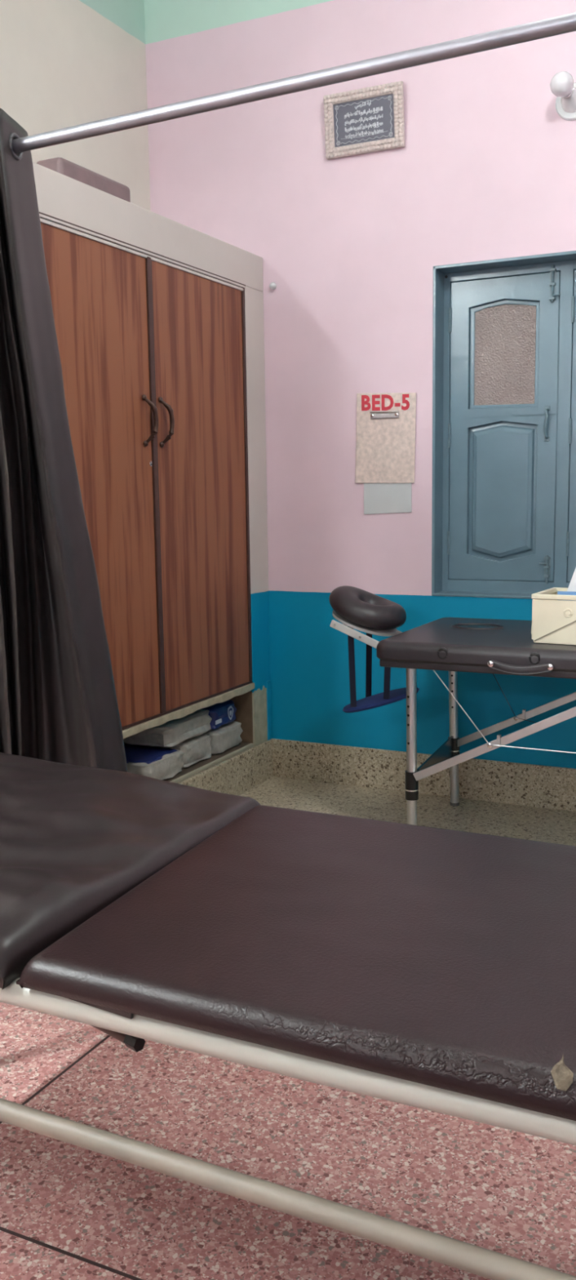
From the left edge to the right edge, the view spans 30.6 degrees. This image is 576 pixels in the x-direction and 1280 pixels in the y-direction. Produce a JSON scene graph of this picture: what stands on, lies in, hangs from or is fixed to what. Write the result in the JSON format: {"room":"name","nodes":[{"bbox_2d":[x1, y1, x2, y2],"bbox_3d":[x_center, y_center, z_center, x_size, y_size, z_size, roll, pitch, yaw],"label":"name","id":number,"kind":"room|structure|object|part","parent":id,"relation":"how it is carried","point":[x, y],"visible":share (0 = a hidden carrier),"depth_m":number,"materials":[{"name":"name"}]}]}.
{"room":"examination room","nodes":[
{"label":"examination room","id":0,"kind":"room"},
{"bbox_2d":[0,0,151,210],"bbox_3d":[-1.997,-0.719,1.645,0.100,3.420,6.378,3,9,26],"label":"wall","id":1,"kind":"structure","parent":0,"point":[64,64],"depth_m":3.92,"materials":[{"name":"beige paint"}]},
{"bbox_2d":[32,162,271,782],"bbox_3d":[-0.680,-0.448,3.653,0.555,1.957,1.728,3,9,26],"label":"wardrobe","id":2,"kind":"object","parent":1,"relation":"attached to","point":[158,319],"visible":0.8,"depth_m":3.63,"materials":[{"name":"paint"}]},
{"bbox_2d":[36,157,130,202],"bbox_3d":[-0.640,-1.431,3.315,0.105,0.072,0.373,3,9,26],"label":"box","id":3,"kind":"object","parent":2,"relation":"on","point":[60,165],"visible":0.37,"depth_m":3.24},
{"bbox_3d":[-0.607,-0.457,3.283,0.022,1.527,0.642,3,9,26],"label":"door","id":4,"kind":"part","parent":2,"relation":"part of","materials":[{"name":"laminate"}]},
{"bbox_3d":[-0.470,-1.267,3.470,0.031,0.021,1.333,3,9,26],"label":"head moulding","id":5,"kind":"part","parent":2,"relation":"part of","materials":[{"name":"paint"}]},
{"bbox_3d":[-0.457,-0.729,3.495,0.053,0.170,0.022,-3,8,-12],"label":"handle","id":6,"kind":"part","parent":2,"relation":"part of","materials":[{"name":"brown metal"}]},
{"bbox_2d":[124,744,184,780],"bbox_3d":[-0.548,0.452,3.818,0.272,0.090,0.262,3,9,26],"label":"pack","id":7,"kind":"object","parent":2,"relation":"on","point":[160,763],"visible":0.6,"depth_m":3.77,"materials":[{"name":"white plastic"}]},
{"bbox_3d":[-0.413,-0.742,3.584,0.053,0.170,0.022,-3,8,-12],"label":"handle","id":8,"kind":"part","parent":2,"relation":"part of","materials":[{"name":"brown metal"}]},
{"bbox_2d":[127,733,211,768],"bbox_3d":[-0.455,0.415,4.051,0.279,0.096,0.219,3,9,26],"label":"pack","id":9,"kind":"object","parent":2,"relation":"on","point":[197,748],"visible":0.4,"depth_m":3.97,"materials":[{"name":"white plastic"}]},
{"bbox_3d":[-0.315,-0.546,3.878,0.022,1.527,0.631,3,9,26],"label":"door","id":10,"kind":"part","parent":2,"relation":"part of","materials":[{"name":"laminate"}]},
{"bbox_2d":[203,720,243,755],"bbox_3d":[-0.342,0.384,4.248,0.268,0.099,0.234,3,9,26],"label":"pack","id":11,"kind":"object","parent":2,"relation":"on","point":[227,736],"visible":0.44,"depth_m":4.16,"materials":[{"name":"white plastic"}]},
{"bbox_2d":[123,700,236,746],"bbox_3d":[-0.436,0.312,4.079,0.281,0.087,0.532,3,9,26],"label":"pack","id":12,"kind":"object","parent":11,"relation":"on","point":[171,733],"visible":0.56,"depth_m":3.92,"materials":[{"name":"white plastic"}]},
{"bbox_3d":[-0.172,-0.599,4.166,0.029,1.547,0.018,3,9,26],"label":"door frame","id":13,"kind":"part","parent":2,"relation":"part of","materials":[{"name":"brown wood"}]},
{"bbox_2d":[12,12,575,153],"bbox_3d":[0.685,-1.020,1.647,4.696,0.116,0.028,3,9,26],"label":"curtain rod","id":14,"kind":"object","parent":1,"relation":"attached to","point":[564,24],"visible":1,"depth_m":1.95,"materials":[{"name":"grey metal"}]},
{"bbox_2d":[0,107,128,772],"bbox_3d":[-0.650,-0.164,2.428,0.702,1.940,0.193,2,8,17],"label":"curtain","id":15,"kind":"object","parent":14,"relation":"hanging from","point":[59,700],"visible":0.65,"depth_m":2.35,"materials":[{"name":"black fabric"}]},
{"bbox_2d":[0,776,575,1279],"bbox_3d":[0.208,1.132,0.897,4.895,0.100,6.478,3,9,26],"label":"floor","id":16,"kind":"structure","parent":0,"point":[510,1193],"depth_m":1.89,"materials":[{"name":"pink stone"}]},
{"bbox_2d":[0,1035,142,1279],"bbox_3d":[-0.115,1.185,0.233,4.695,0.011,4.800,3,9,26],"label":"trim","id":17,"kind":"structure","parent":16,"relation":"in","point":[98,1264],"depth_m":1.70,"materials":[{"name":"black metal"}]},
{"bbox_2d":[0,752,575,1279],"bbox_3d":[0.261,0.651,1.398,2.520,0.711,0.700,3,9,26],"label":"couch","id":18,"kind":"object","parent":16,"relation":"on","point":[428,968],"visible":1,"depth_m":1.28,"materials":[{"name":"brown leather"}]},
{"bbox_3d":[-0.239,0.420,1.233,0.141,0.016,0.004,4,9,28],"label":"loose trim","id":19,"kind":"part","parent":18,"relation":"part of","materials":[{"name":"black plastic"}]},
{"bbox_3d":[-0.533,0.308,1.737,0.763,0.104,0.700,3,9,26],"label":"mattress","id":20,"kind":"part","parent":18,"relation":"part of","materials":[{"name":"brown leather"}]},
{"bbox_3d":[0.126,0.456,1.074,2.460,0.040,0.033,3,9,26],"label":"rail","id":21,"kind":"part","parent":18,"relation":"part of","materials":[{"name":"white metal"}]},
{"bbox_3d":[0.133,0.632,1.108,2.340,0.039,0.026,3,9,26],"label":"rail","id":22,"kind":"part","parent":18,"relation":"part of","materials":[{"name":"white metal"}]},
{"bbox_3d":[0.589,0.393,1.199,1.782,0.042,0.692,3,9,26],"label":"mattress","id":23,"kind":"part","parent":18,"relation":"part of","materials":[{"name":"brown leather"}]},
{"bbox_2d":[376,617,575,825],"bbox_3d":[1.261,0.359,3.292,1.872,0.727,0.744,3,9,26],"label":"massage table","id":24,"kind":"object","parent":16,"relation":"on","point":[454,645],"visible":0.99,"depth_m":3.34,"materials":[{"name":"black leather"}]},
{"bbox_2d":[328,586,419,712],"bbox_3d":[0.307,0.036,3.731,0.324,0.451,0.272,3,9,26],"label":"cradle","id":25,"kind":"object","parent":24,"relation":"attached to","point":[361,610],"visible":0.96,"depth_m":3.65,"materials":[{"name":"black leather"}]},
{"bbox_3d":[0.266,-0.003,3.611,0.263,0.124,0.010,3,9,26],"label":"support arm","id":26,"kind":"part","parent":25,"relation":"part of"},
{"bbox_3d":[0.272,-0.063,3.733,0.228,0.087,0.240,3,9,26],"label":"cushion plate","id":27,"kind":"part","parent":25,"relation":"part of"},
{"bbox_2d":[328,586,406,629],"bbox_3d":[0.281,-0.117,3.721,0.272,0.146,0.275,3,9,26],"label":"cushion","id":28,"kind":"object","parent":25,"relation":"on","point":[357,608],"depth_m":3.63,"materials":[{"name":"black leather"}]},
{"bbox_2d":[342,686,419,712],"bbox_3d":[0.330,0.212,3.747,0.280,0.097,0.228,3,9,26],"label":"shelf","id":29,"kind":"object","parent":25,"relation":"attached to","point":[387,697],"depth_m":3.69,"materials":[{"name":"blue fabric"}]},
{"bbox_3d":[0.402,0.387,3.420,0.033,0.636,0.041,-4,9,-24],"label":"leg","id":30,"kind":"part","parent":24,"relation":"part of","materials":[{"name":"metal"}]},
{"bbox_3d":[0.523,0.432,3.707,0.012,0.099,0.574,2,9,20],"label":"cross panel","id":31,"kind":"part","parent":24,"relation":"part of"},
{"bbox_2d":[437,647,448,658],"bbox_3d":[0.479,0.042,3.253,0.038,0.038,0.010,3,9,26],"label":"socket","id":32,"kind":"object","parent":24,"relation":"attached to","point":[442,652],"depth_m":3.25,"materials":[{"name":"black plastic"}]},
{"bbox_3d":[0.626,0.305,3.975,0.048,0.637,0.033,-3,8,-16],"label":"leg","id":33,"kind":"part","parent":24,"relation":"part of","materials":[{"name":"metal"}]},
{"bbox_3d":[0.850,0.050,3.467,0.910,0.024,0.686,3,9,26],"label":"rail","id":34,"kind":"part","parent":24,"relation":"part of","materials":[{"name":"black plastic"}]},
{"bbox_3d":[0.690,0.083,3.131,0.184,0.039,0.030,3,9,26],"label":"carry handle","id":35,"kind":"part","parent":24,"relation":"part of","materials":[{"name":"black plastic"}]},
{"bbox_2d":[528,652,540,664],"bbox_3d":[0.735,0.056,3.130,0.038,0.038,0.010,3,9,26],"label":"socket","id":36,"kind":"object","parent":24,"relation":"attached to","point":[534,657],"depth_m":3.13,"materials":[{"name":"black plastic"}]},
{"bbox_2d":[531,587,575,644],"bbox_3d":[0.938,-0.073,3.273,0.298,0.151,0.242,4,9,30],"label":"plastic box","id":37,"kind":"object","parent":24,"relation":"on","point":[553,617],"visible":1,"depth_m":3.21,"materials":[{"name":"beige plastic"}]},
{"bbox_2d":[557,567,575,600],"bbox_3d":[0.931,-0.143,3.203,0.208,0.285,0.048,3,9,26],"label":"paper stack","id":38,"kind":"object","parent":37,"relation":"in","point":[571,590],"visible":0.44,"depth_m":3.21,"materials":[{"name":"white paper"}]},
{"bbox_2d":[144,0,575,768],"bbox_3d":[1.606,-1.044,3.555,4.895,3.420,0.250,3,9,26],"label":"wall","id":39,"kind":"structure","parent":0,"point":[351,246],"depth_m":4.06,"materials":[{"name":"pink paint"}]},
{"bbox_2d":[177,739,273,795],"bbox_3d":[-0.489,0.623,3.628,0.042,0.161,1.866,3,9,26],"label":"baseboard","id":40,"kind":"structure","parent":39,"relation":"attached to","point":[240,773],"depth_m":4.18,"materials":[{"name":"beige stone"}]},
{"bbox_2d":[269,282,276,289],"bbox_3d":[-0.059,-1.401,4.164,0.029,0.028,0.034,3,9,26],"label":"wall hook","id":41,"kind":"object","parent":39,"relation":"attached to","point":[273,286],"visible":1,"depth_m":4.15,"materials":[{"name":"white plastic"}]},
{"bbox_2d":[323,80,404,159],"bbox_3d":[0.280,-1.926,3.904,0.312,0.222,0.042,3,9,26],"label":"framed picture","id":42,"kind":"object","parent":39,"relation":"attached to","point":[371,119],"visible":1,"depth_m":3.90,"materials":[{"name":"wood"}]},
{"bbox_2d":[355,392,416,483],"bbox_3d":[0.371,-0.777,4.044,0.250,0.348,0.018,3,9,26],"label":"clipboard","id":43,"kind":"object","parent":39,"relation":"attached to","point":[385,435],"visible":1,"depth_m":4.05,"materials":[{"name":"beige plastic"}]},
{"bbox_3d":[0.367,-0.874,4.027,0.112,0.011,0.009,3,9,26],"label":"clip lever","id":44,"kind":"part","parent":43,"relation":"part of","materials":[{"name":"silver metal"}]},
{"bbox_2d":[364,483,411,514],"bbox_3d":[0.386,-0.567,4.080,0.196,0.157,0.002,3,9,26],"label":"card","id":45,"kind":"object","parent":39,"relation":"attached to","point":[379,498],"visible":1,"depth_m":4.08,"materials":[{"name":"white paper"}]},
{"bbox_2d":[271,738,575,811],"bbox_3d":[1.807,0.598,3.554,4.175,0.163,0.012,3,9,26],"label":"baseboard","id":46,"kind":"structure","parent":39,"relation":"attached to","point":[541,786],"depth_m":4.15,"materials":[{"name":"beige stone"}]},
{"bbox_2d":[431,250,575,599],"bbox_3d":[1.005,-0.765,3.850,0.937,1.223,0.183,3,9,26],"label":"window","id":47,"kind":"structure","parent":39,"relation":"in","point":[504,490],"depth_m":3.96,"materials":[{"name":"blue paint"}]},
{"bbox_3d":[0.815,-0.563,4.003,0.264,0.530,0.022,3,9,26],"label":"raised panel","id":48,"kind":"part","parent":47,"relation":"part of","materials":[{"name":"blue paint"}]},
{"bbox_2d":[448,271,560,581],"bbox_3d":[0.811,-0.786,3.972,0.410,1.121,0.030,3,9,26],"label":"shutter","id":49,"kind":"object","parent":47,"relation":"attached to","point":[504,327],"depth_m":3.96,"materials":[{"name":"blue paint"}]},
{"bbox_3d":[0.811,-1.066,3.937,0.230,0.367,0.004,3,9,26],"label":"pane","id":50,"kind":"part","parent":47,"relation":"part of","materials":[{"name":"beige glass"}]},
{"bbox_3d":[0.950,-0.796,3.869,0.018,0.115,0.034,3,9,26],"label":"pull handle","id":51,"kind":"part","parent":47,"relation":"part of","materials":[{"name":"paint"}]},
{"bbox_3d":[0.955,-0.853,3.873,0.020,0.016,0.004,3,9,26],"label":"handle plate","id":52,"kind":"part","parent":47,"relation":"part of","materials":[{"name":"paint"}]},
{"bbox_2d":[567,269,575,582],"bbox_3d":[1.222,-0.764,3.773,0.408,1.121,0.030,3,9,26],"label":"shutter","id":53,"kind":"object","parent":47,"relation":"attached to","point":[571,286],"depth_m":3.84,"materials":[{"name":"blue paint"}]},
{"bbox_2d":[550,71,575,120],"bbox_3d":[0.944,-1.833,3.534,0.120,0.121,0.154,3,9,26],"label":"wall lamp","id":54,"kind":"object","parent":39,"relation":"attached to","point":[562,86],"visible":1,"depth_m":3.53,"materials":[{"name":"white ceramic"}]},
{"bbox_3d":[0.915,-1.852,3.510,0.077,0.077,0.091,3,9,26],"label":"bulb","id":55,"kind":"part","parent":54,"relation":"part of","materials":[{"name":"white glass"}]},
{"bbox_3d":[0.975,-1.842,3.597,0.120,0.120,0.014,3,9,26],"label":"mounting plate","id":56,"kind":"part","parent":54,"relation":"part of","materials":[{"name":"white plastic"}]}
]}

